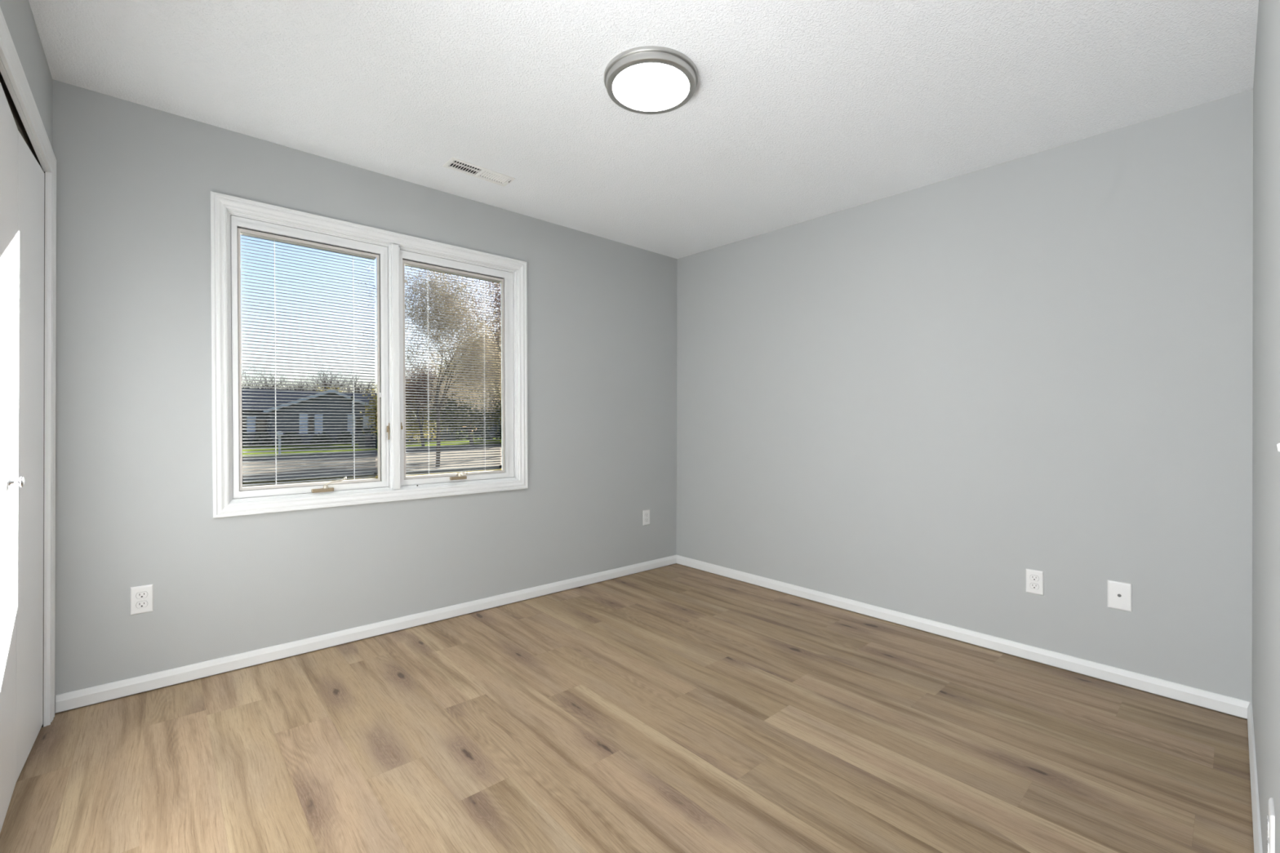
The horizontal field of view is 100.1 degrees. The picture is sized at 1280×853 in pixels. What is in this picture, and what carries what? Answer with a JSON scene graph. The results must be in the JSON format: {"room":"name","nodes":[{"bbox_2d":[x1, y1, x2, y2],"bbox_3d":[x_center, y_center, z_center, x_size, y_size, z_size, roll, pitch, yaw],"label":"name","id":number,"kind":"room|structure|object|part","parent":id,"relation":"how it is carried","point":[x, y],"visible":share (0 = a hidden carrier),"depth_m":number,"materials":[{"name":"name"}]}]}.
{"room":"empty bedroom","nodes":[
{"label":"empty bedroom","id":0,"kind":"room"},
{"bbox_2d":[0,0,52,170],"bbox_3d":[-1.254,-0.013,0.861,0.120,2.638,3.131,0,0,-42],"label":"wall","id":1,"kind":"structure","parent":0,"point":[18,15],"depth_m":1.71,"materials":[{"name":"grey paint"}]},
{"bbox_2d":[0,82,44,832],"bbox_3d":[-1.907,0.082,1.647,0.062,2.022,0.858,0,0,-42],"label":"door","id":2,"kind":"structure","parent":1,"relation":"in","point":[22,179],"depth_m":1.67,"materials":[{"name":"white paint"}]},
{"bbox_3d":[-1.791,0.160,1.542,0.030,0.031,0.031,0,0,-42],"label":"knob","id":3,"kind":"part","parent":2,"relation":"part of","materials":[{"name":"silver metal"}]},
{"bbox_2d":[0,7,56,727],"bbox_3d":[-1.647,0.050,1.301,0.148,2.130,1.890,0,0,-42],"label":"trim","id":4,"kind":"structure","parent":1,"relation":"attached to","point":[13,80],"depth_m":1.98,"materials":[{"name":"white paint"}]},
{"bbox_2d":[52,79,677,713],"bbox_3d":[-1.034,-0.029,3.268,3.678,2.674,0.160,0,0,-42],"label":"wall","id":5,"kind":"structure","parent":0,"point":[135,182],"depth_m":2.48,"materials":[{"name":"grey paint"}]},
{"bbox_2d":[130,584,153,615],"bbox_3d":[-2.069,0.719,2.228,0.070,0.114,0.008,0,0,-42],"label":"wall outlet","id":6,"kind":"object","parent":5,"relation":"attached to","point":[141,597],"visible":1,"depth_m":2.23,"materials":[{"name":"white plastic"}]},
{"bbox_2d":[136,600,147,608],"bbox_3d":[-2.067,0.739,2.226,0.034,0.025,0.002,0,0,-42],"label":"socket","id":7,"kind":"object","parent":6,"relation":"attached to","point":[140,604],"depth_m":2.23,"materials":[{"name":"white plastic"}]},
{"bbox_2d":[136,591,147,598],"bbox_3d":[-2.067,0.700,2.226,0.034,0.025,0.002,0,0,-42],"label":"socket","id":8,"kind":"object","parent":6,"relation":"attached to","point":[139,594],"depth_m":2.23,"materials":[{"name":"white plastic"}]},
{"bbox_2d":[55,555,676,712],"bbox_3d":[-0.974,1.071,3.208,3.424,0.066,0.012,0,0,-42],"label":"baseboard","id":9,"kind":"structure","parent":5,"relation":"attached to","point":[90,695],"depth_m":2.63,"materials":[{"name":"white paint"}]},
{"bbox_2d":[209,191,528,518],"bbox_3d":[-1.358,-0.322,2.955,1.576,1.444,0.174,0,0,-42],"label":"window","id":10,"kind":"structure","parent":5,"relation":"in","point":[230,215],"depth_m":2.86,"materials":[{"name":"white paint"}]},
{"bbox_2d":[240,231,377,487],"bbox_3d":[-1.633,-0.311,2.683,0.583,1.192,0.025,0,0,-42],"label":"window blind","id":11,"kind":"object","parent":10,"relation":"attached to","point":[243,233],"visible":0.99,"depth_m":2.66,"materials":[{"name":"grey plastic"}]},
{"bbox_3d":[-1.752,-0.305,2.576,0.003,1.177,0.015,0,0,-42],"label":"ladder cord","id":12,"kind":"part","parent":11,"relation":"part of","materials":[{"name":"white fabric"}]},
{"bbox_3d":[-1.636,-0.901,2.680,0.583,0.011,0.023,0,0,-42],"label":"head rail","id":13,"kind":"part","parent":11,"relation":"part of","materials":[{"name":"grey plastic"}]},
{"bbox_3d":[-1.632,0.282,2.686,0.575,0.006,0.013,-1,0,-42],"label":"rail","id":14,"kind":"part","parent":11,"relation":"part of","materials":[{"name":"white plastic"}]},
{"bbox_3d":[-1.498,-0.307,2.805,0.004,1.177,0.015,-1,1,-42],"label":"ladder cord","id":15,"kind":"part","parent":11,"relation":"part of","materials":[{"name":"white fabric"}]},
{"bbox_3d":[-1.621,-0.310,2.671,0.608,1.208,0.008,-1,0,-42],"label":"panel frame","id":16,"kind":"part","parent":10,"relation":"part of","materials":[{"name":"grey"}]},
{"bbox_3d":[-1.625,-0.319,2.689,0.674,1.293,0.056,-1,0,-42],"label":"sash frame","id":17,"kind":"part","parent":10,"relation":"part of","materials":[{"name":"white paint"}]},
{"bbox_3d":[-1.537,0.284,2.703,0.104,0.055,0.024,0,0,-28],"label":"crank handle","id":18,"kind":"part","parent":10,"relation":"part of","materials":[{"name":"beige"}]},
{"bbox_3d":[-1.644,-0.310,2.696,0.600,1.200,0.003,-1,0,-42],"label":"glass pane","id":19,"kind":"part","parent":10,"relation":"part of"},
{"bbox_2d":[404,262,502,476],"bbox_3d":[-1.090,-0.315,3.169,0.583,1.192,0.025,0,0,-42],"label":"window blind","id":20,"kind":"object","parent":10,"relation":"attached to","point":[406,264],"visible":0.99,"depth_m":3.15,"materials":[{"name":"grey plastic"}]},
{"bbox_3d":[-1.210,-0.310,3.063,0.003,1.177,0.015,0,0,-42],"label":"ladder cord","id":21,"kind":"part","parent":20,"relation":"part of","materials":[{"name":"white fabric"}]},
{"bbox_3d":[-1.089,0.277,3.173,0.575,0.006,0.013,0,0,-42],"label":"rail","id":22,"kind":"part","parent":20,"relation":"part of","materials":[{"name":"grey"}]},
{"bbox_3d":[-1.093,-0.906,3.167,0.583,0.011,0.023,-1,0,-42],"label":"head rail","id":23,"kind":"part","parent":20,"relation":"part of","materials":[{"name":"grey plastic"}]},
{"bbox_3d":[-0.955,-0.312,3.291,0.003,1.177,0.015,0,0,-42],"label":"ladder cord","id":24,"kind":"part","parent":20,"relation":"part of","materials":[{"name":"white fabric"}]},
{"bbox_3d":[-1.079,-0.315,3.157,0.608,1.208,0.008,-1,0,-42],"label":"panel frame","id":25,"kind":"part","parent":10,"relation":"part of","materials":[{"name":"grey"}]},
{"bbox_3d":[-1.074,-0.324,3.183,0.698,1.293,0.056,-1,0,-42],"label":"sash frame","id":26,"kind":"part","parent":10,"relation":"part of","materials":[{"name":"white paint"}]},
{"bbox_3d":[-1.044,0.278,3.149,0.068,0.032,0.038,-1,0,-42],"label":"crank handle","id":27,"kind":"part","parent":10,"relation":"part of","materials":[{"name":"beige"}]},
{"bbox_2d":[643,509,649,525],"bbox_3d":[0.051,0.701,4.130,0.070,0.114,0.008,0,0,-42],"label":"wall outlet","id":28,"kind":"object","parent":5,"relation":"attached to","point":[646,513],"visible":1,"depth_m":4.13,"materials":[{"name":"white plastic"}]},
{"bbox_2d":[242,467,502,487],"bbox_3d":[-1.410,1.557,21.231,100.088,0.010,3.399,0,0,-43],"label":"verge","id":29,"kind":"structure","parent":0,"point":[252,482],"depth_m":15.44,"materials":[{"name":"green plant"}]},
{"bbox_2d":[0,563,1253,852],"bbox_3d":[0.507,1.222,1.604,4.040,0.222,4.420,0,0,-42],"label":"floor","id":30,"kind":"structure","parent":0,"point":[676,708],"depth_m":1.86,"materials":[{"name":"brown wood"}]},
{"bbox_2d":[28,0,1258,258],"bbox_3d":[0.038,-1.376,2.078,3.678,0.222,3.360,0,0,-42],"label":"ceiling","id":31,"kind":"structure","parent":0,"point":[797,111],"depth_m":2.06,"materials":[{"name":"white paint"}]},
{"bbox_2d":[442,157,515,186],"bbox_3d":[-0.842,-1.390,2.822,0.349,0.127,0.125,0,0,-42],"label":"ceiling vent","id":32,"kind":"object","parent":31,"relation":"in","point":[455,164],"visible":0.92,"depth_m":2.82,"materials":[{"name":"white metal"}]},
{"bbox_2d":[604,45,697,114],"bbox_3d":[0.042,-1.296,2.025,0.355,0.045,0.355,0,0,-42],"label":"ceiling light","id":33,"kind":"object","parent":31,"relation":"attached to","point":[646,79],"visible":1,"depth_m":1.98,"materials":[{"name":"silver metal"}]},
{"bbox_2d":[613,62,688,110],"bbox_3d":[0.042,-1.280,2.025,0.288,0.010,0.288,0,0,-42],"label":"diffuser","id":34,"kind":"object","parent":33,"relation":"attached to","point":[636,86],"depth_m":2.02,"materials":[{"name":"white glass"}]},
{"bbox_2d":[676,88,1253,719],"bbox_3d":[1.410,-0.022,3.204,0.125,2.672,3.200,0,0,-42],"label":"wall","id":35,"kind":"structure","parent":0,"point":[917,402],"depth_m":2.64,"materials":[{"name":"grey paint"}]},
{"bbox_2d":[676,555,1250,718],"bbox_3d":[1.318,1.082,3.204,0.012,0.077,3.080,0,0,-42],"label":"baseboard","id":36,"kind":"structure","parent":35,"relation":"attached to","point":[1224,704],"depth_m":2.63,"materials":[{"name":"white paint"}]},
{"bbox_2d":[1026,568,1044,595],"bbox_3d":[1.889,0.745,2.569,0.008,0.114,0.070,0,0,-42],"label":"wall outlet","id":37,"kind":"object","parent":35,"relation":"attached to","point":[1034,579],"visible":1,"depth_m":2.56,"materials":[{"name":"white plastic"}]},
{"bbox_2d":[1030,582,1038,589],"bbox_3d":[1.887,0.764,2.567,0.002,0.025,0.034,0,0,-42],"label":"socket","id":38,"kind":"object","parent":37,"relation":"attached to","point":[1033,585],"depth_m":2.57,"materials":[{"name":"white plastic"}]},
{"bbox_2d":[1030,574,1039,581],"bbox_3d":[1.887,0.725,2.567,0.002,0.025,0.034,0,0,-42],"label":"socket","id":39,"kind":"object","parent":37,"relation":"attached to","point":[1033,577],"depth_m":2.57,"materials":[{"name":"white plastic"}]},
{"bbox_2d":[1107,579,1132,612],"bbox_3d":[2.090,0.739,2.340,0.014,0.122,0.080,0,0,-42],"label":"cable plate","id":40,"kind":"object","parent":35,"relation":"attached to","point":[1119,593],"visible":1,"depth_m":2.34,"materials":[{"name":"white plastic"}]},
{"bbox_2d":[1252,0,1279,852],"bbox_3d":[1.077,0.005,0.825,3.559,2.613,0.120,0,0,-42],"label":"wall","id":41,"kind":"structure","parent":0,"point":[1266,86],"depth_m":1.19,"materials":[{"name":"grey paint"}]},
{"bbox_2d":[1247,702,1262,852],"bbox_3d":[1.437,1.089,1.242,2.460,0.066,0.012,0,0,-42],"label":"baseboard","id":42,"kind":"structure","parent":41,"relation":"attached to","point":[1257,838],"depth_m":1.59,"materials":[{"name":"white paint"}]},
{"bbox_2d":[1266,797,1275,852],"bbox_3d":[1.150,0.749,0.979,0.070,0.114,0.008,0,0,-42],"label":"wall outlet","id":43,"kind":"object","parent":41,"relation":"attached to","point":[1271,817],"visible":1,"depth_m":0.96,"materials":[{"name":"white plastic"}]},
{"bbox_2d":[1266,836,1269,852],"bbox_3d":[1.149,0.769,0.981,0.034,0.025,0.002,0,0,-42],"label":"socket","id":44,"kind":"object","parent":43,"relation":"attached to","point":[1268,837],"depth_m":0.98,"materials":[{"name":"white plastic"}]},
{"bbox_2d":[1266,815,1269,835],"bbox_3d":[1.149,0.730,0.981,0.034,0.025,0.002,0,0,-42],"label":"socket","id":45,"kind":"object","parent":43,"relation":"attached to","point":[1268,816],"depth_m":0.97,"materials":[{"name":"white plastic"}]},
{"bbox_2d":[1276,443,1279,451],"bbox_3d":[0.666,0.016,0.547,0.070,0.114,0.021,0,0,-42],"label":"light switch","id":46,"kind":"object","parent":41,"relation":"attached to","point":[1278,444],"visible":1,"depth_m":0.55,"materials":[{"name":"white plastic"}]},
{"label":"outside","id":47,"kind":"structure","parent":0,"visible":0},
{"bbox_2d":[242,431,501,456],"bbox_3d":[-42.014,1.636,73.981,150.000,0.300,159.840,0,0,-42],"label":"lawn","id":48,"kind":"structure","parent":47,"point":[317,445],"depth_m":39.58,"materials":[{"name":"green plant"}]},
{"bbox_2d":[241,431,251,444],"bbox_3d":[-31.616,0.964,42.174,1.981,1.313,1.876,0,0,-42],"label":"shrub","id":49,"kind":"object","parent":48,"relation":"on","point":[242,431],"visible":0.23,"depth_m":42.23,"materials":[{"name":"green plant"}]},
{"bbox_2d":[251,431,275,444],"bbox_3d":[-30.382,0.998,43.218,1.532,1.227,1.634,0,0,-42],"label":"shrub","id":50,"kind":"object","parent":48,"relation":"on","point":[261,433],"visible":0.62,"depth_m":42.88,"materials":[{"name":"green plant"}]},
{"bbox_2d":[241,355,293,389],"bbox_3d":[-41.288,-3.108,58.248,9.808,9.501,6.729,0,0,-26],"label":"bare tree","id":51,"kind":"object","parent":48,"relation":"on","point":[246,355],"visible":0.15,"depth_m":57.89,"materials":[{"name":"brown plant"}]},
{"bbox_2d":[241,362,296,390],"bbox_3d":[-43.255,-3.030,61.011,7.910,9.298,6.792,0,0,-18],"label":"bare tree","id":52,"kind":"object","parent":48,"relation":"on","point":[266,382],"visible":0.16,"depth_m":60.89,"materials":[{"name":"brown plant"}]},
{"bbox_2d":[276,431,283,455],"bbox_3d":[-18.926,0.888,28.180,0.220,1.270,0.500,0,0,-42],"label":"mailbox","id":53,"kind":"object","parent":48,"relation":"on","point":[279,452],"visible":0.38,"depth_m":28.14,"materials":[{"name":"grey"}]},
{"bbox_3d":[-18.946,0.998,28.202,0.100,1.050,0.100,0,0,-42],"label":"post","id":54,"kind":"part","parent":53,"relation":"part of","materials":[{"name":"grey"}]},
{"bbox_2d":[260,371,314,390],"bbox_3d":[-44.614,-2.944,68.354,8.776,9.157,9.578,0,0,-42],"label":"bare tree","id":55,"kind":"object","parent":48,"relation":"on","point":[304,371],"visible":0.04,"depth_m":67.93,"materials":[{"name":"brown plant"}]},
{"bbox_2d":[277,432,302,444],"bbox_3d":[-29.003,1.033,44.489,1.696,1.276,1.858,0,0,-42],"label":"shrub","id":56,"kind":"object","parent":48,"relation":"on","point":[296,439],"visible":0.55,"depth_m":44.17,"materials":[{"name":"green plant"}]},
{"bbox_2d":[260,372,325,391],"bbox_3d":[-40.796,-2.550,63.776,7.425,8.323,8.984,0,0,-34],"label":"bare tree","id":57,"kind":"object","parent":48,"relation":"on","point":[280,380],"visible":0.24,"depth_m":63.16,"materials":[{"name":"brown plant"}]},
{"bbox_2d":[310,432,334,443],"bbox_3d":[-27.242,1.060,46.013,1.941,1.147,1.928,0,0,-42],"label":"shrub","id":58,"kind":"object","parent":48,"relation":"on","point":[318,433],"visible":0.57,"depth_m":45.66,"materials":[{"name":"green plant"}]},
{"bbox_2d":[288,353,363,392],"bbox_3d":[-39.643,-3.733,66.092,10.003,10.732,6.353,0,0,-36],"label":"bare tree","id":59,"kind":"object","parent":48,"relation":"on","point":[322,381],"visible":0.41,"depth_m":66.40,"materials":[{"name":"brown plant"}]},
{"bbox_2d":[311,365,377,393],"bbox_3d":[-38.411,-3.508,70.045,9.549,10.248,8.484,0,0,-42],"label":"bare tree","id":60,"kind":"object","parent":48,"relation":"on","point":[329,366],"visible":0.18,"depth_m":69.81,"materials":[{"name":"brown plant"}]},
{"bbox_2d":[335,431,356,444],"bbox_3d":[-25.879,1.011,47.244,1.608,1.244,1.710,0,0,-42],"label":"shrub","id":61,"kind":"object","parent":48,"relation":"on","point":[341,438],"visible":0.56,"depth_m":46.88,"materials":[{"name":"green plant"}]},
{"bbox_2d":[241,387,455,444],"bbox_3d":[-31.937,-1.300,49.579,29.000,5.600,10.020,0,0,-42],"label":"house","id":62,"kind":"structure","parent":48,"relation":"on","point":[242,391],"depth_m":47.00,"materials":[{"name":"grey"}]},
{"bbox_2d":[246,417,256,431],"bbox_3d":[-32.494,-0.153,44.880,0.620,1.360,0.075,0,0,-42],"label":"window","id":63,"kind":"structure","parent":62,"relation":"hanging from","point":[253,430],"depth_m":44.87,"materials":[{"name":"blue"}]},
{"bbox_3d":[-32.016,0.448,45.319,0.800,2.100,0.060,0,0,-42],"label":"door","id":64,"kind":"part","parent":62,"relation":"part of","materials":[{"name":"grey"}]},
{"bbox_2d":[299,414,307,433],"bbox_3d":[-28.901,-0.213,46.087,0.620,1.660,0.075,0,0,-42],"label":"shutter","id":65,"kind":"object","parent":62,"relation":"hanging from","point":[300,424],"depth_m":46.06,"materials":[{"name":"blue"}]},
{"bbox_2d":[314,414,323,433],"bbox_3d":[-28.053,-0.211,46.849,0.620,1.660,0.075,0,0,-42],"label":"shutter","id":66,"kind":"object","parent":62,"relation":"hanging from","point":[315,424],"depth_m":46.82,"materials":[{"name":"blue"}]},
{"bbox_2d":[347,414,355,433],"bbox_3d":[-26.132,-0.205,48.571,0.620,1.660,0.075,0,0,-42],"label":"shutter","id":67,"kind":"object","parent":62,"relation":"hanging from","point":[348,415],"depth_m":48.51,"materials":[{"name":"blue"}]},
{"bbox_2d":[363,415,370,427],"bbox_3d":[-25.165,-0.202,49.439,0.620,1.660,0.075,0,0,-42],"label":"shutter","id":68,"kind":"object","parent":62,"relation":"hanging from","point":[363,415],"depth_m":49.36,"materials":[{"name":"blue"}]},
{"bbox_2d":[350,394,355,444],"bbox_3d":[-22.962,-0.555,42.867,0.333,4.150,0.333,0,0,-19],"label":"lamp post","id":69,"kind":"object","parent":48,"relation":"on","point":[352,394],"visible":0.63,"depth_m":42.83,"materials":[{"name":"grey metal"}]},
{"bbox_2d":[331,368,377,393],"bbox_3d":[-39.413,-3.428,75.378,9.920,10.137,8.618,0,0,-42],"label":"bare tree","id":70,"kind":"object","parent":48,"relation":"on","point":[375,389],"visible":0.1,"depth_m":76.62,"materials":[{"name":"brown plant"}]},
{"bbox_2d":[337,367,377,393],"bbox_3d":[-39.642,-3.621,77.943,9.560,10.510,9.499,0,0,-42],"label":"bare tree","id":71,"kind":"object","parent":48,"relation":"on","point":[341,367],"visible":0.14,"depth_m":76.72,"materials":[{"name":"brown plant"}]},
{"bbox_2d":[357,435,371,449],"bbox_3d":[-17.779,1.020,34.617,0.570,0.920,0.560,0,0,14],"label":"trash bin","id":72,"kind":"object","parent":48,"relation":"on","point":[357,435],"visible":0.64,"depth_m":34.42,"materials":[{"name":"grey plastic"}]},
{"bbox_2d":[356,426,377,438],"bbox_3d":[-24.522,0.808,48.484,1.928,1.641,1.895,0,0,-42],"label":"shrub","id":73,"kind":"object","parent":48,"relation":"on","point":[375,433],"visible":0.21,"depth_m":48.20,"materials":[{"name":"green plant"}]},
{"bbox_2d":[242,465,501,482],"bbox_3d":[-2.545,1.518,22.497,100.020,0.090,0.300,0,0,-43],"label":"curb","id":74,"kind":"object","parent":48,"relation":"on","point":[251,479],"depth_m":16.46,"materials":[{"name":"concrete"}]},
{"bbox_2d":[369,435,377,448],"bbox_3d":[-17.607,1.020,35.355,0.570,0.920,0.560,0,0,14],"label":"trash bin","id":75,"kind":"object","parent":48,"relation":"on","point":[376,436],"visible":0.4,"depth_m":35.23,"materials":[{"name":"grey plastic"}]},
{"bbox_2d":[312,446,440,455],"bbox_3d":[-15.822,1.490,34.901,0.300,0.090,14.368,0,0,9],"label":"curb","id":76,"kind":"object","parent":48,"relation":"on","point":[432,446],"visible":0.21,"depth_m":30.12,"materials":[{"name":"concrete"}]},
{"bbox_2d":[365,357,424,393],"bbox_3d":[-31.281,-3.811,71.276,11.261,10.885,9.962,0,0,45],"label":"bare tree","id":77,"kind":"object","parent":48,"relation":"on","point":[405,357],"visible":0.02,"depth_m":69.38,"materials":[{"name":"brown plant"}]},
{"bbox_2d":[360,382,447,442],"bbox_3d":[-20.135,-1.497,46.784,8.030,6.337,7.869,0,0,3],"label":"tree","id":78,"kind":"object","parent":48,"relation":"on","point":[375,397],"visible":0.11,"depth_m":45.47,"materials":[{"name":"green plant"}]},
{"bbox_2d":[368,351,462,445],"bbox_3d":[-15.688,-1.958,39.008,5.604,7.216,6.188,0,0,41],"label":"tree","id":79,"kind":"object","parent":48,"relation":"on","point":[410,380],"visible":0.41,"depth_m":38.27,"materials":[{"name":"green plant"}]},
{"bbox_2d":[354,266,501,468],"bbox_3d":[-7.229,-2.722,19.785,6.359,8.758,7.368,0,0,-39],"label":"tree","id":80,"kind":"object","parent":48,"relation":"on","point":[448,282],"visible":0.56,"depth_m":18.97,"materials":[{"name":"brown plant"}]},
{"bbox_2d":[413,351,501,444],"bbox_3d":[-14.381,-2.843,43.832,9.096,9.020,10.086,0,0,-42],"label":"tree","id":81,"kind":"object","parent":48,"relation":"on","point":[437,352],"visible":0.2,"depth_m":41.69,"materials":[{"name":"green plant"}]},
{"bbox_2d":[415,288,501,418],"bbox_3d":[-8.462,-3.418,31.036,11.255,10.195,7.709,0,0,12],"label":"tree","id":82,"kind":"object","parent":48,"relation":"on","point":[500,366],"visible":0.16,"depth_m":30.60,"materials":[{"name":"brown plant"}]},
{"bbox_2d":[455,421,493,439],"bbox_3d":[-20.240,-0.300,63.742,6.121,4.859,5.806,0,0,-42],"label":"shrub","id":83,"kind":"object","parent":48,"relation":"on","point":[473,421],"visible":0.17,"depth_m":62.67,"materials":[{"name":"green plant"}]},
{"bbox_2d":[465,280,501,365],"bbox_3d":[-2.885,-1.495,13.174,2.387,6.326,2.804,0,0,-42],"label":"tree","id":84,"kind":"object","parent":48,"relation":"on","point":[490,287],"visible":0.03,"depth_m":13.36,"materials":[{"name":"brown plant"}]},
{"bbox_2d":[482,418,499,436],"bbox_3d":[-16.993,-0.893,84.911,17.000,4.900,9.000,0,0,-13],"label":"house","id":85,"kind":"structure","parent":48,"relation":"on","point":[499,419],"depth_m":79.67,"materials":[{"name":"grey"}]},
{"bbox_2d":[490,420,501,439],"bbox_3d":[-15.257,-0.332,65.939,5.698,4.441,5.872,0,0,-42],"label":"shrub","id":86,"kind":"object","parent":48,"relation":"on","point":[499,420],"visible":0.02,"depth_m":64.72,"materials":[{"name":"green plant"}]},
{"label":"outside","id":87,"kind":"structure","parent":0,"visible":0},
{"bbox_2d":[242,443,502,479],"bbox_3d":[-19.139,1.517,40.994,100.000,0.012,51.500,0,0,-42],"label":"street","id":88,"kind":"structure","parent":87,"point":[500,446],"depth_m":23.22,"materials":[{"name":"grey asphalt"}]},
{"bbox_2d":[242,453,313,457],"bbox_3d":[-30.578,1.440,10.917,0.300,0.090,43.369,0,0,39],"label":"curb","id":89,"kind":"object","parent":88,"relation":"on","point":[308,454],"visible":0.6,"depth_m":26.39,"materials":[{"name":"concrete"}]}
]}

